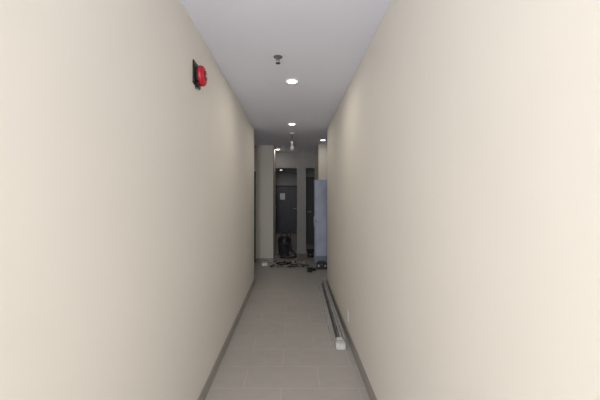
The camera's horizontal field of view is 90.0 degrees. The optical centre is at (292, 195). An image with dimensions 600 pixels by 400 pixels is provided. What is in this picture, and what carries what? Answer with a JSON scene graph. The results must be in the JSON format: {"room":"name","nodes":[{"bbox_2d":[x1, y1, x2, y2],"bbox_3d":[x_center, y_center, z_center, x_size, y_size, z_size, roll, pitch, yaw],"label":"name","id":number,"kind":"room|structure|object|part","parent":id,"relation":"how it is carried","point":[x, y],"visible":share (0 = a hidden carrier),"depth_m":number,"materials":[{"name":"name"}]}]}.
{"room":"building corridor","nodes":[
{"label":"building corridor","id":0,"kind":"room"},
{"bbox_2d":[0,0,253,399],"bbox_3d":[-0.720,0.175,1.250,0.120,2.650,7.700,0,0,0],"label":"wall","id":1,"kind":"structure","parent":0,"point":[127,186],"depth_m":1.12,"materials":[{"name":"paint"}]},
{"bbox_2d":[193,59,206,89],"bbox_3d":[-0.623,-0.809,2.043,0.075,0.182,0.150,0,0,0],"label":"bell","id":2,"kind":"object","parent":1,"relation":"attached to","point":[199,72],"visible":1,"depth_m":2.00,"materials":[{"name":"red plastic"}]},
{"bbox_3d":[-0.655,-0.821,2.039,0.010,0.158,0.142,0,0,0],"label":"plate","id":3,"kind":"part","parent":2,"relation":"part of","materials":[{"name":"black plastic"}]},
{"bbox_2d":[198,279,254,399],"bbox_3d":[-0.654,1.452,1.250,0.012,0.095,7.700,0,0,0],"label":"baseboard","id":4,"kind":"structure","parent":1,"relation":"attached to","point":[204,392],"depth_m":2.76,"materials":[{"name":"tile"}]},
{"bbox_2d":[254,145,275,260],"bbox_3d":[-1.575,0.175,7.320,2.250,2.650,1.040,0,0,0],"label":"wall","id":5,"kind":"structure","parent":0,"point":[264,155],"depth_m":6.80,"materials":[{"name":"paint"}]},
{"bbox_2d":[254,172,255,262],"bbox_3d":[-1.333,0.475,6.775,0.975,2.050,0.050,0,0,0],"label":"door","id":6,"kind":"structure","parent":5,"relation":"in","point":[254,172],"depth_m":6.75,"materials":[{"name":"grey metal"}]},
{"bbox_2d":[256,258,272,261],"bbox_3d":[-0.645,1.455,6.794,0.390,0.090,0.012,0,0,0],"label":"baseboard","id":7,"kind":"structure","parent":5,"relation":"attached to","point":[257,259],"depth_m":6.79,"materials":[{"name":"tile"}]},
{"bbox_2d":[181,0,391,171],"bbox_3d":[0.000,-1.100,4.800,5.400,0.300,14.800,0,0,0],"label":"ceiling","id":8,"kind":"structure","parent":0,"point":[321,44],"depth_m":2.41,"materials":[{"name":"paint"}]},
{"bbox_2d":[273,55,281,63],"bbox_3d":[-0.124,-1.123,2.480,0.076,0.055,0.076,0,0,0],"label":"sprinkler","id":9,"kind":"object","parent":8,"relation":"attached to","point":[277,57],"visible":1,"depth_m":2.47,"materials":[{"name":"grey metal"}]},
{"bbox_2d":[285,78,298,83],"bbox_3d":[-0.010,-1.145,3.000,0.136,0.009,0.136,0,0,0],"label":"recessed light","id":10,"kind":"object","parent":8,"relation":"in","point":[291,80],"visible":1,"depth_m":2.99,"materials":[{"name":"white plastic"}]},
{"bbox_2d":[289,132,294,150],"bbox_3d":[-0.018,-0.986,5.450,0.100,0.328,0.100,0,0,0],"label":"pendant lamp","id":11,"kind":"object","parent":8,"relation":"hanging from","point":[291,133],"visible":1,"depth_m":5.43,"materials":[{"name":"white plastic"}]},
{"bbox_2d":[276,172,296,233],"bbox_3d":[0.000,0.275,12.075,5.400,2.450,0.150,0,0,0],"label":"wall","id":12,"kind":"structure","parent":0,"point":[282,178],"depth_m":12.00,"materials":[{"name":"paint"}]},
{"bbox_2d":[276,185,296,232],"bbox_3d":[-0.240,0.540,11.951,0.960,1.920,0.097,0,0,0],"label":"door","id":13,"kind":"structure","parent":12,"relation":"in","point":[287,208],"depth_m":11.96,"materials":[{"name":"grey metal"}]},
{"bbox_2d":[280,193,284,199],"bbox_3d":[-0.420,0.020,11.963,0.200,0.250,0.003,0,0,0],"label":"paper notice","id":14,"kind":"object","parent":13,"relation":"attached to","point":[282,195],"visible":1,"depth_m":11.96,"materials":[{"name":"white paper"}]},
{"bbox_3d":[-0.240,0.540,11.975,0.960,1.920,0.050,0,0,0],"label":"frame","id":15,"kind":"part","parent":13,"relation":"part of","materials":[{"name":"grey metal"}]},
{"bbox_2d":[205,234,369,399],"bbox_3d":[0.000,1.550,4.800,5.400,0.100,14.800,0,0,0],"label":"floor","id":16,"kind":"structure","parent":0,"point":[280,347],"depth_m":2.91,"materials":[{"name":"tile"}]},
{"bbox_2d":[276,262,306,264],"bbox_3d":[-0.034,1.484,6.588,0.691,0.032,0.195,0,0,4],"label":"cable","id":17,"kind":"object","parent":16,"relation":"on","point":[287,263],"visible":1,"depth_m":6.55,"materials":[{"name":"black plastic"}]},
{"bbox_2d":[274,254,313,261],"bbox_3d":[0.030,1.498,7.325,0.940,0.004,0.950,0,0,0],"label":"covering","id":18,"kind":"object","parent":16,"relation":"on","point":[277,256],"visible":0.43,"depth_m":7.30,"materials":[{"name":"paper"}]},
{"bbox_2d":[278,229,296,257],"bbox_3d":[-0.143,1.165,7.438,0.434,0.661,0.554,0,0,-11],"label":"shop vacuum","id":19,"kind":"object","parent":18,"relation":"on","point":[284,242],"visible":1,"depth_m":7.42,"materials":[{"name":"black plastic"}]},
{"bbox_2d":[307,249,313,257],"bbox_3d":[0.430,1.405,7.349,0.192,0.182,0.194,0,0,0],"label":"bucket","id":20,"kind":"object","parent":18,"relation":"on","point":[310,252],"visible":0.92,"depth_m":7.28,"materials":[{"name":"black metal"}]},
{"bbox_2d":[303,267,315,272],"bbox_3d":[0.293,1.469,6.017,0.290,0.060,0.210,0,0,33],"label":"drill","id":21,"kind":"object","parent":16,"relation":"on","point":[309,269],"visible":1,"depth_m":5.99,"materials":[{"name":"black plastic"}]},
{"bbox_2d":[316,261,326,269],"bbox_3d":[0.595,1.421,6.197,0.238,0.158,0.193,0,0,0],"label":"toolbox","id":22,"kind":"object","parent":16,"relation":"on","point":[320,265],"visible":0.97,"depth_m":6.12,"materials":[{"name":"black plastic"}]},
{"bbox_3d":[0.595,1.405,6.200,0.238,0.029,0.188,0,0,0],"label":"lid","id":23,"kind":"part","parent":22,"relation":"part of","materials":[{"name":"black plastic"}]},
{"bbox_2d":[318,281,335,341],"bbox_3d":[0.435,1.484,4.140,0.044,0.032,2.120,0,0,1],"label":"channel","id":24,"kind":"object","parent":16,"relation":"on","point":[330,327],"visible":0.98,"depth_m":3.72,"materials":[{"name":"black plastic"}]},
{"bbox_2d":[321,283,337,338],"bbox_3d":[0.477,1.488,4.110,0.020,0.024,1.980,0,0,1],"label":"channel","id":25,"kind":"object","parent":16,"relation":"on","point":[329,310],"visible":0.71,"depth_m":3.82,"materials":[{"name":"black metal"}]},
{"bbox_2d":[322,278,344,339],"bbox_3d":[0.522,1.472,4.175,0.048,0.055,2.250,0,0,1],"label":"channel","id":26,"kind":"object","parent":16,"relation":"on","point":[333,311],"visible":0.92,"depth_m":3.79,"materials":[{"name":"black plastic"}]},
{"bbox_2d":[335,337,345,349],"bbox_3d":[0.469,1.465,2.980,0.097,0.070,0.120,0,0,3],"label":"wrapped bundle","id":27,"kind":"object","parent":16,"relation":"on","point":[340,344],"visible":1,"depth_m":2.93,"materials":[{"name":"plastic"}]},
{"bbox_2d":[276,152,314,252],"bbox_3d":[0.000,0.175,7.915,5.400,2.650,0.150,0,0,0],"label":"wall","id":28,"kind":"structure","parent":0,"point":[301,161],"depth_m":7.84,"materials":[{"name":"grey paint"}]},
{"bbox_2d":[306,169,314,176],"bbox_3d":[1.500,0.275,9.650,2.400,2.450,0.100,0,0,0],"label":"wall","id":29,"kind":"structure","parent":0,"point":[309,172],"depth_m":9.60,"materials":[{"name":"grey paint"}]},
{"bbox_2d":[306,177,314,242],"bbox_3d":[0.770,0.445,9.552,0.880,2.110,0.097,0,0,0],"label":"door","id":30,"kind":"structure","parent":29,"relation":"in","point":[309,180],"depth_m":9.56,"materials":[{"name":"grey metal"}]},
{"bbox_2d":[315,144,326,179],"bbox_3d":[1.631,0.175,7.230,2.137,2.650,1.220,0,0,0],"label":"wall","id":31,"kind":"structure","parent":0,"point":[321,150],"depth_m":6.62,"materials":[{"name":"paint"}]},
{"bbox_2d":[314,180,326,265],"bbox_3d":[0.839,0.573,6.493,0.768,1.860,0.190,0,0,0],"label":"door leaf","id":32,"kind":"structure","parent":31,"relation":"in","point":[320,186],"depth_m":6.47,"materials":[{"name":"blue paint"}]},
{"bbox_3d":[0.842,1.380,6.408,0.722,0.200,0.003,0,-4,0],"label":"kick plate","id":33,"kind":"part","parent":32,"relation":"part of","materials":[{"name":"grey metal"}]},
{"bbox_2d":[327,0,599,399],"bbox_3d":[0.640,0.175,1.250,0.120,2.650,7.700,0,0,0],"label":"wall","id":34,"kind":"structure","parent":0,"point":[463,142],"depth_m":0.97,"materials":[{"name":"paint"}]},
{"bbox_2d":[326,279,376,399],"bbox_3d":[0.574,1.452,1.250,0.012,0.095,7.700,0,0,0],"label":"baseboard","id":35,"kind":"structure","parent":34,"relation":"attached to","point":[367,384],"depth_m":2.77,"materials":[{"name":"tile"}]}
]}

